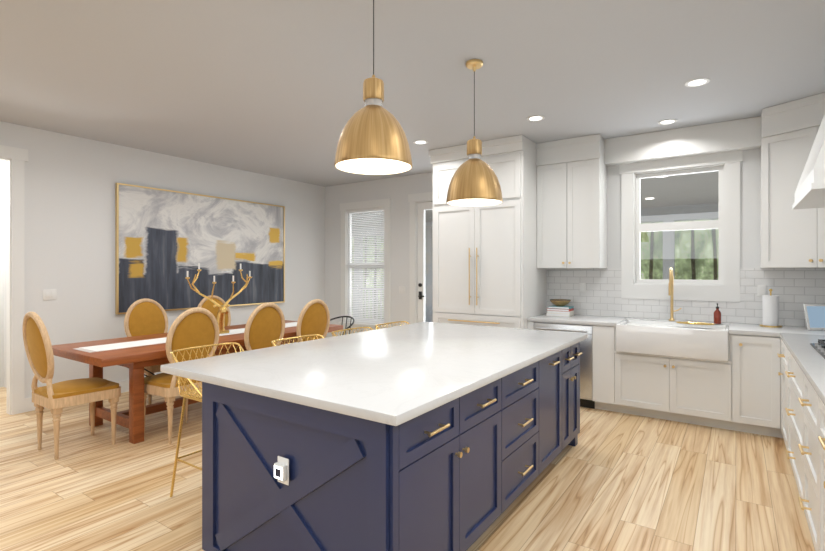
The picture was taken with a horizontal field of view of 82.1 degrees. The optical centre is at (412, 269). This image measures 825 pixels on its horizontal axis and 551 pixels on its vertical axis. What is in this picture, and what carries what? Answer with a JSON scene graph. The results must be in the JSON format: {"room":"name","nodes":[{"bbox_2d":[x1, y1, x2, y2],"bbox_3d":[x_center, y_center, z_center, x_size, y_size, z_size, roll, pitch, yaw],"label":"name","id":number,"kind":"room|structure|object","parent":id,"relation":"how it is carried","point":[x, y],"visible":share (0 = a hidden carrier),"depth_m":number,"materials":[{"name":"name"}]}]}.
{"room":"kitchen","nodes":[
{"label":"kitchen","id":0,"kind":"room"},
{"bbox_2d":[0,161,5,413],"bbox_3d":[-4.982,0.020,4.851,1.500,2.980,1.800,0,0,34],"label":"wall","id":1,"kind":"structure","parent":0,"point":[2,287],"depth_m":5.86,"materials":[{"name":"paint"}]},
{"bbox_2d":[0,121,324,397],"bbox_3d":[-4.279,-0.010,4.463,0.100,2.920,9.750,0,0,34],"label":"wall","id":2,"kind":"structure","parent":0,"point":[70,181],"depth_m":5.38,"materials":[{"name":"paint"}]},
{"bbox_2d":[0,145,27,414],"bbox_3d":[-4.317,0.110,4.386,0.124,2.680,1.200,0,0,34],"label":"trim","id":3,"kind":"structure","parent":2,"relation":"attached to","point":[14,158],"depth_m":4.77,"materials":[{"name":"white wood"}]},
{"bbox_2d":[43,289,56,299],"bbox_3d":[-3.835,0.260,5.013,0.011,0.116,0.120,0,0,34],"label":"switch plate","id":4,"kind":"object","parent":2,"relation":"attached to","point":[49,294],"visible":1,"depth_m":5.01,"materials":[{"name":"white plastic"}]},
{"bbox_2d":[24,376,145,411],"bbox_3d":[-2.750,1.380,6.603,0.014,0.140,4.290,0,0,34],"label":"baseboard","id":5,"kind":"structure","parent":2,"relation":"attached to","point":[30,406],"depth_m":4.88,"materials":[{"name":"white wood"}]},
{"bbox_2d":[115,183,284,313],"bbox_3d":[-2.758,-0.250,6.560,0.045,1.536,2.486,0,0,34],"label":"painting","id":6,"kind":"object","parent":2,"relation":"attached to","point":[166,240],"visible":0.94,"depth_m":6.30,"materials":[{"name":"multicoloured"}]},
{"bbox_2d":[0,392,814,550],"bbox_3d":[-1.367,1.480,2.476,7.150,0.060,9.750,0,0,34],"label":"floor","id":7,"kind":"structure","parent":0,"point":[613,481],"depth_m":3.10,"materials":[{"name":"brown wood"}]},
{"bbox_2d":[22,312,120,459],"bbox_3d":[-2.778,0.884,3.860,0.498,1.132,0.572,0,0,34],"label":"head chair","id":8,"kind":"object","parent":7,"relation":"on","point":[56,398],"visible":1,"depth_m":3.70,"materials":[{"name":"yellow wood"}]},
{"bbox_2d":[124,298,169,404],"bbox_3d":[-2.780,0.884,5.165,0.572,1.132,0.498,0,0,34],"label":"chair","id":9,"kind":"object","parent":7,"relation":"on","point":[145,316],"visible":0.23,"depth_m":5.24,"materials":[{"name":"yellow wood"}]},
{"bbox_2d":[144,307,218,443],"bbox_3d":[-2.060,0.884,4.190,0.572,1.132,0.498,0,0,34],"label":"chair","id":10,"kind":"object","parent":7,"relation":"on","point":[194,327],"visible":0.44,"depth_m":4.01,"materials":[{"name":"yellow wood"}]},
{"bbox_2d":[52,320,342,443],"bbox_3d":[-2.068,1.065,5.042,1.100,0.770,2.700,0,0,34],"label":"dining table","id":11,"kind":"object","parent":7,"relation":"on","point":[136,360],"visible":0.33,"depth_m":4.05,"materials":[{"name":"brown wood"}]},
{"bbox_2d":[75,337,166,352],"bbox_3d":[-2.554,0.677,4.308,0.364,0.005,0.820,0,0,34],"label":"table runner","id":12,"kind":"object","parent":11,"relation":"on","point":[98,348],"depth_m":4.24,"materials":[{"name":"white fabric"}]},
{"bbox_2d":[219,328,244,335],"bbox_3d":[-1.962,0.677,5.176,0.359,0.005,0.511,0,0,34],"label":"table runner","id":13,"kind":"object","parent":11,"relation":"on","point":[234,331],"depth_m":5.12,"materials":[{"name":"white fabric"}]},
{"bbox_2d":[185,263,251,333],"bbox_3d":[-2.014,0.302,5.027,0.268,0.745,0.689,0,0,34],"label":"centerpiece","id":14,"kind":"object","parent":13,"relation":"on","point":[222,312],"visible":1,"depth_m":5.00,"materials":[{"name":"gold metal"}]},
{"bbox_2d":[285,322,296,327],"bbox_3d":[-1.508,0.677,5.841,0.364,0.005,0.437,0,0,34],"label":"table runner","id":15,"kind":"object","parent":11,"relation":"on","point":[292,324],"depth_m":5.87,"materials":[{"name":"white fabric"}]},
{"bbox_2d":[170,342,243,496],"bbox_3d":[-1.243,0.985,3.100,0.495,0.932,0.497,0,0,34],"label":"stool","id":16,"kind":"object","parent":7,"relation":"on","point":[198,393],"visible":0.4,"depth_m":3.04,"materials":[{"name":"gold metal"}]},
{"bbox_2d":[198,295,246,355],"bbox_3d":[-2.318,0.884,5.842,0.572,1.132,0.498,0,0,34],"label":"chair","id":17,"kind":"object","parent":7,"relation":"on","point":[205,303],"visible":0.15,"depth_m":5.96,"materials":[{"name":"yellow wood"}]},
{"bbox_2d":[244,302,284,350],"bbox_3d":[-1.638,0.884,4.809,0.572,1.132,0.498,0,0,34],"label":"chair","id":18,"kind":"object","parent":7,"relation":"on","point":[265,326],"visible":0.42,"depth_m":4.64,"materials":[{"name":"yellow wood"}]},
{"bbox_2d":[271,334,323,346],"bbox_3d":[-0.730,0.985,3.524,0.495,0.932,0.497,0,0,34],"label":"stool","id":19,"kind":"object","parent":7,"relation":"on","point":[286,339],"visible":0.1,"depth_m":3.66,"materials":[{"name":"gold metal"}]},
{"bbox_2d":[296,299,329,341],"bbox_3d":[-1.271,0.884,5.346,0.572,1.132,0.498,0,0,34],"label":"chair","id":20,"kind":"object","parent":7,"relation":"on","point":[314,317],"visible":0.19,"depth_m":5.18,"materials":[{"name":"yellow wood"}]},
{"bbox_2d":[330,316,354,334],"bbox_3d":[-1.054,1.051,6.529,0.519,0.802,0.481,0,0,34],"label":"bistro chair","id":21,"kind":"object","parent":7,"relation":"on","point":[346,322],"visible":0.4,"depth_m":6.69,"materials":[{"name":"black metal"}]},
{"bbox_2d":[331,327,372,336],"bbox_3d":[-0.380,0.985,4.036,0.495,0.932,0.497,0,0,34],"label":"stool","id":22,"kind":"object","parent":7,"relation":"on","point":[344,330],"visible":0.17,"depth_m":4.17,"materials":[{"name":"gold metal"}]},
{"bbox_2d":[189,338,586,550],"bbox_3d":[0.153,1.010,3.178,1.275,0.880,2.656,0,0,34],"label":"kitchen island","id":23,"kind":"object","parent":7,"relation":"on","point":[427,436],"depth_m":2.19,"materials":[{"name":"blue wood"}]},
{"bbox_2d":[161,322,587,421],"bbox_3d":[0.028,0.550,3.298,1.630,0.040,2.700,0,0,34],"label":"island countertop","id":24,"kind":"structure","parent":23,"relation":"on","point":[390,374],"depth_m":2.63,"materials":[{"name":"white stone"}]},
{"bbox_2d":[375,321,408,328],"bbox_3d":[-0.054,0.985,4.515,0.495,0.932,0.497,0,0,34],"label":"stool","id":25,"kind":"object","parent":7,"relation":"on","point":[379,325],"visible":0.17,"depth_m":4.68,"materials":[{"name":"gold metal"}]},
{"bbox_2d":[428,135,546,328],"bbox_3d":[1.003,-0.009,5.943,1.200,2.917,1.143,0,0,34],"label":"tall cabinet","id":26,"kind":"object","parent":7,"relation":"on","point":[487,271],"visible":0.67,"depth_m":5.44,"materials":[{"name":"white wood"}]},
{"bbox_2d":[527,322,594,408],"bbox_3d":[1.751,1.010,5.353,0.696,0.880,0.675,0,0,34],"label":"dishwasher","id":27,"kind":"object","parent":7,"relation":"on","point":[587,346],"depth_m":4.93,"materials":[{"name":"white metal"}]},
{"bbox_2d":[595,322,626,412],"bbox_3d":[2.151,1.010,5.080,0.273,0.880,0.675,0,0,34],"label":"base cabinet","id":28,"kind":"object","parent":7,"relation":"on","point":[608,360],"depth_m":4.80,"materials":[{"name":"white wood"}]},
{"bbox_2d":[623,322,742,431],"bbox_3d":[2.645,1.010,4.744,1.039,0.880,0.675,0,0,34],"label":"base cabinet","id":29,"kind":"object","parent":7,"relation":"on","point":[723,375],"depth_m":4.43,"materials":[{"name":"white wood"}]},
{"bbox_2d":[615,346,726,361],"bbox_3d":[2.553,0.795,4.665,0.910,0.030,0.515,0,0,34],"label":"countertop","id":30,"kind":"structure","parent":29,"relation":"on","point":[708,356],"depth_m":4.44,"materials":[{"name":"white stone"}]},
{"bbox_2d":[527,314,824,334],"bbox_3d":[2.647,0.550,4.742,2.864,0.040,0.675,0,0,34],"label":"countertop","id":31,"kind":"structure","parent":29,"relation":"on","point":[732,328],"depth_m":4.79,"materials":[{"name":"white stone"}]},
{"bbox_2d":[546,299,573,316],"bbox_3d":[1.713,0.436,5.489,0.263,0.186,0.238,0,0,34],"label":"books","id":32,"kind":"object","parent":31,"relation":"on","point":[559,308],"visible":1,"depth_m":5.42,"materials":[{"name":"white paper"}]},
{"bbox_2d":[668,268,681,320],"bbox_3d":[2.688,0.252,4.862,0.116,0.555,0.194,0,0,34],"label":"brass faucet","id":33,"kind":"object","parent":31,"relation":"on","point":[670,285],"visible":1,"depth_m":4.92,"materials":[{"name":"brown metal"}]},
{"bbox_2d":[676,322,714,324],"bbox_3d":[2.770,0.523,4.647,0.346,0.012,0.130,0,0,34],"label":"tray","id":34,"kind":"object","parent":31,"relation":"on","point":[697,323],"visible":1,"depth_m":4.64,"materials":[{"name":"gold metal"}]},
{"bbox_2d":[714,303,720,323],"bbox_3d":[3.007,0.429,4.674,0.064,0.200,0.072,0,0,34],"label":"soap bottle","id":35,"kind":"object","parent":31,"relation":"on","point":[717,316],"visible":1,"depth_m":4.66,"materials":[{"name":"brown glass"}]},
{"bbox_2d":[759,289,781,327],"bbox_3d":[3.356,0.352,4.441,0.170,0.354,0.170,0,0,34],"label":"paper towel holder","id":36,"kind":"object","parent":31,"relation":"on","point":[770,310],"visible":1,"depth_m":4.39,"materials":[{"name":"white paper"}]},
{"bbox_2d":[803,304,824,329],"bbox_3d":[3.648,0.417,4.203,0.300,0.225,0.077,0,0,6],"label":"display","id":37,"kind":"object","parent":31,"relation":"on","point":[815,316],"visible":0.98,"depth_m":4.20,"materials":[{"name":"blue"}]},
{"bbox_2d":[743,334,782,437],"bbox_3d":[3.140,1.010,4.406,0.405,0.880,0.675,0,0,34],"label":"base cabinet","id":38,"kind":"object","parent":7,"relation":"on","point":[761,361],"depth_m":4.10,"materials":[{"name":"white wood"}]},
{"bbox_2d":[777,337,784,441],"bbox_3d":[3.203,1.010,3.576,0.631,0.880,0.620,0,0,34],"label":"base cabinet","id":39,"kind":"object","parent":7,"relation":"on","point":[782,355],"depth_m":3.87,"materials":[{"name":"white wood"}]},
{"bbox_2d":[785,349,800,506],"bbox_3d":[2.764,1.010,2.932,0.631,0.880,1.061,0,0,34],"label":"base cabinet","id":40,"kind":"object","parent":7,"relation":"on","point":[792,370],"depth_m":3.14,"materials":[{"name":"white wood"}]},
{"bbox_2d":[781,333,824,400],"bbox_3d":[2.374,0.550,2.368,0.639,0.040,3.550,0,0,34],"label":"countertop","id":41,"kind":"structure","parent":40,"relation":"on","point":[812,364],"depth_m":2.86,"materials":[{"name":"white stone"}]},
{"bbox_2d":[809,337,824,356],"bbox_3d":[2.783,0.507,2.882,0.480,0.046,0.840,0,0,34],"label":"cooktop","id":42,"kind":"object","parent":41,"relation":"in","point":[818,343],"depth_m":3.21,"materials":[{"name":"silver metal"}]},
{"bbox_2d":[801,373,812,540],"bbox_3d":[2.284,1.010,2.229,0.631,0.880,0.641,0,0,34],"label":"base cabinet","id":43,"kind":"object","parent":7,"relation":"on","point":[802,373],"depth_m":2.55,"materials":[{"name":"white wood"}]},
{"bbox_2d":[813,389,824,550],"bbox_3d":[1.884,1.010,1.643,0.631,0.880,0.899,0,0,34],"label":"base cabinet","id":44,"kind":"object","parent":7,"relation":"on","point":[818,405],"depth_m":2.19,"materials":[{"name":"white wood"}]},
{"bbox_2d":[0,0,824,186],"bbox_3d":[-1.367,-1.490,2.476,7.150,0.040,9.750,0,0,34],"label":"ceiling","id":45,"kind":"structure","parent":0,"point":[274,88],"depth_m":3.48,"materials":[{"name":"paint"}]},
{"bbox_2d":[334,0,411,174],"bbox_3d":[-0.199,-0.996,2.424,0.398,0.942,0.398,0,0,34],"label":"pendant light","id":46,"kind":"object","parent":45,"relation":"hanging from","point":[373,140],"visible":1,"depth_m":2.31,"materials":[{"name":"gold metal"}]},
{"bbox_2d":[413,140,427,143],"bbox_3d":[0.094,-1.467,5.444,0.168,0.006,0.168,0,0,7],"label":"recessed light","id":47,"kind":"object","parent":45,"relation":"in","point":[417,141],"depth_m":5.44,"materials":[{"name":"white"}]},
{"bbox_2d":[446,59,502,206],"bbox_3d":[0.438,-0.971,3.357,0.398,0.992,0.398,0,0,34],"label":"pendant light","id":48,"kind":"object","parent":45,"relation":"hanging from","point":[474,182],"visible":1,"depth_m":3.25,"materials":[{"name":"gold metal"}]},
{"bbox_2d":[527,115,544,120],"bbox_3d":[1.192,-1.467,4.586,0.168,0.006,0.168,0,0,25],"label":"recessed light","id":49,"kind":"object","parent":45,"relation":"in","point":[536,117],"depth_m":4.58,"materials":[{"name":"white"}]},
{"bbox_2d":[658,119,676,124],"bbox_3d":[2.524,-1.467,4.694,0.168,0.006,0.168,0,0,25],"label":"recessed light","id":50,"kind":"object","parent":45,"relation":"in","point":[668,121],"depth_m":4.68,"materials":[{"name":"white"}]},
{"bbox_2d":[685,78,709,86],"bbox_3d":[2.228,-1.467,3.710,0.168,0.006,0.168,0,0,7],"label":"recessed light","id":51,"kind":"object","parent":45,"relation":"in","point":[695,82],"depth_m":3.70,"materials":[{"name":"white"}]},
{"bbox_2d":[325,148,804,337],"bbox_3d":[1.267,-0.010,6.338,7.150,2.920,0.400,0,0,34],"label":"wall","id":52,"kind":"structure","parent":0,"point":[397,190],"depth_m":7.41,"materials":[{"name":"paint"}]},
{"bbox_2d":[339,198,390,330],"bbox_3d":[-0.773,-0.068,7.881,1.090,2.144,0.150,0,0,34],"label":"window","id":53,"kind":"structure","parent":52,"relation":"in","point":[349,266],"depth_m":7.88,"materials":[{"name":"white"}]},
{"bbox_2d":[408,192,432,323],"bbox_3d":[0.440,0.140,7.068,1.140,2.620,0.126,0,0,34],"label":"door","id":54,"kind":"structure","parent":52,"relation":"attached to","point":[420,203],"depth_m":7.29,"materials":[{"name":"white wood"}]},
{"bbox_2d":[536,134,607,267],"bbox_3d":[1.837,-0.744,5.476,0.698,1.447,0.374,0,0,34],"label":"upper cabinet","id":55,"kind":"object","parent":52,"relation":"attached to","point":[571,202],"depth_m":5.31,"materials":[{"name":"white wood"}]},
{"bbox_2d":[619,150,742,301],"bbox_3d":[2.836,-0.450,5.072,1.140,1.540,0.124,0,0,34],"label":"window","id":56,"kind":"structure","parent":52,"relation":"in","point":[725,287],"depth_m":5.00,"materials":[{"name":"white wood"}]},
{"bbox_2d":[756,92,824,267],"bbox_3d":[3.495,-0.744,4.114,0.753,1.447,0.756,0,0,34],"label":"upper cabinet","id":57,"kind":"object","parent":52,"relation":"attached to","point":[786,133],"depth_m":4.17,"materials":[{"name":"white wood"}]},
{"bbox_3d":[1.432,-0.010,0.325,0.100,2.920,9.350,0,0,34],"label":"wall","id":58,"kind":"structure","parent":0,"visible":0},
{"bbox_2d":[547,268,824,326],"bbox_3d":[2.836,0.179,5.018,2.869,0.699,0.012,0,0,34],"label":"tile backsplash","id":59,"kind":"structure","parent":58,"relation":"attached to","point":[794,289],"depth_m":4.91,"materials":[{"name":"white tile"}]},
{"bbox_2d":[579,283,585,292],"bbox_3d":[2.000,0.210,5.576,0.072,0.116,0.009,0,0,34],"label":"electrical outlet plate","id":60,"kind":"object","parent":59,"relation":"attached to","point":[582,286],"depth_m":5.57,"materials":[{"name":"white plastic"}]},
{"bbox_2d":[757,285,766,296],"bbox_3d":[3.404,0.200,4.618,0.072,0.116,0.009,0,0,34],"label":"electrical outlet plate","id":61,"kind":"object","parent":59,"relation":"attached to","point":[761,290],"depth_m":4.62,"materials":[{"name":"white plastic"}]},
{"bbox_2d":[792,114,824,209],"bbox_3d":[2.775,-0.959,2.919,0.599,1.017,1.074,0,0,34],"label":"range hood","id":62,"kind":"object","parent":58,"relation":"attached to","point":[810,192],"visible":1,"depth_m":2.93,"materials":[{"name":"white"}]},
{"label":"outside","id":63,"kind":"structure","parent":0,"visible":0},
{"bbox_2d":[352,219,717,318],"bbox_3d":[7.130,-2.550,15.775,30.000,12.000,0.100,0,0,34],"label":"trees","id":64,"kind":"object","parent":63,"point":[653,271],"depth_m":14.84,"materials":[{"name":"green plant"}]},
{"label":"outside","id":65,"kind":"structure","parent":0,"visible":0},
{"bbox_2d":[352,171,717,321],"bbox_3d":[1.927,0.070,9.036,15.000,2.960,5.399,0,0,34],"label":"porch","id":66,"kind":"object","parent":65,"point":[679,210],"depth_m":9.56,"materials":[{"name":"grey"}]}
]}

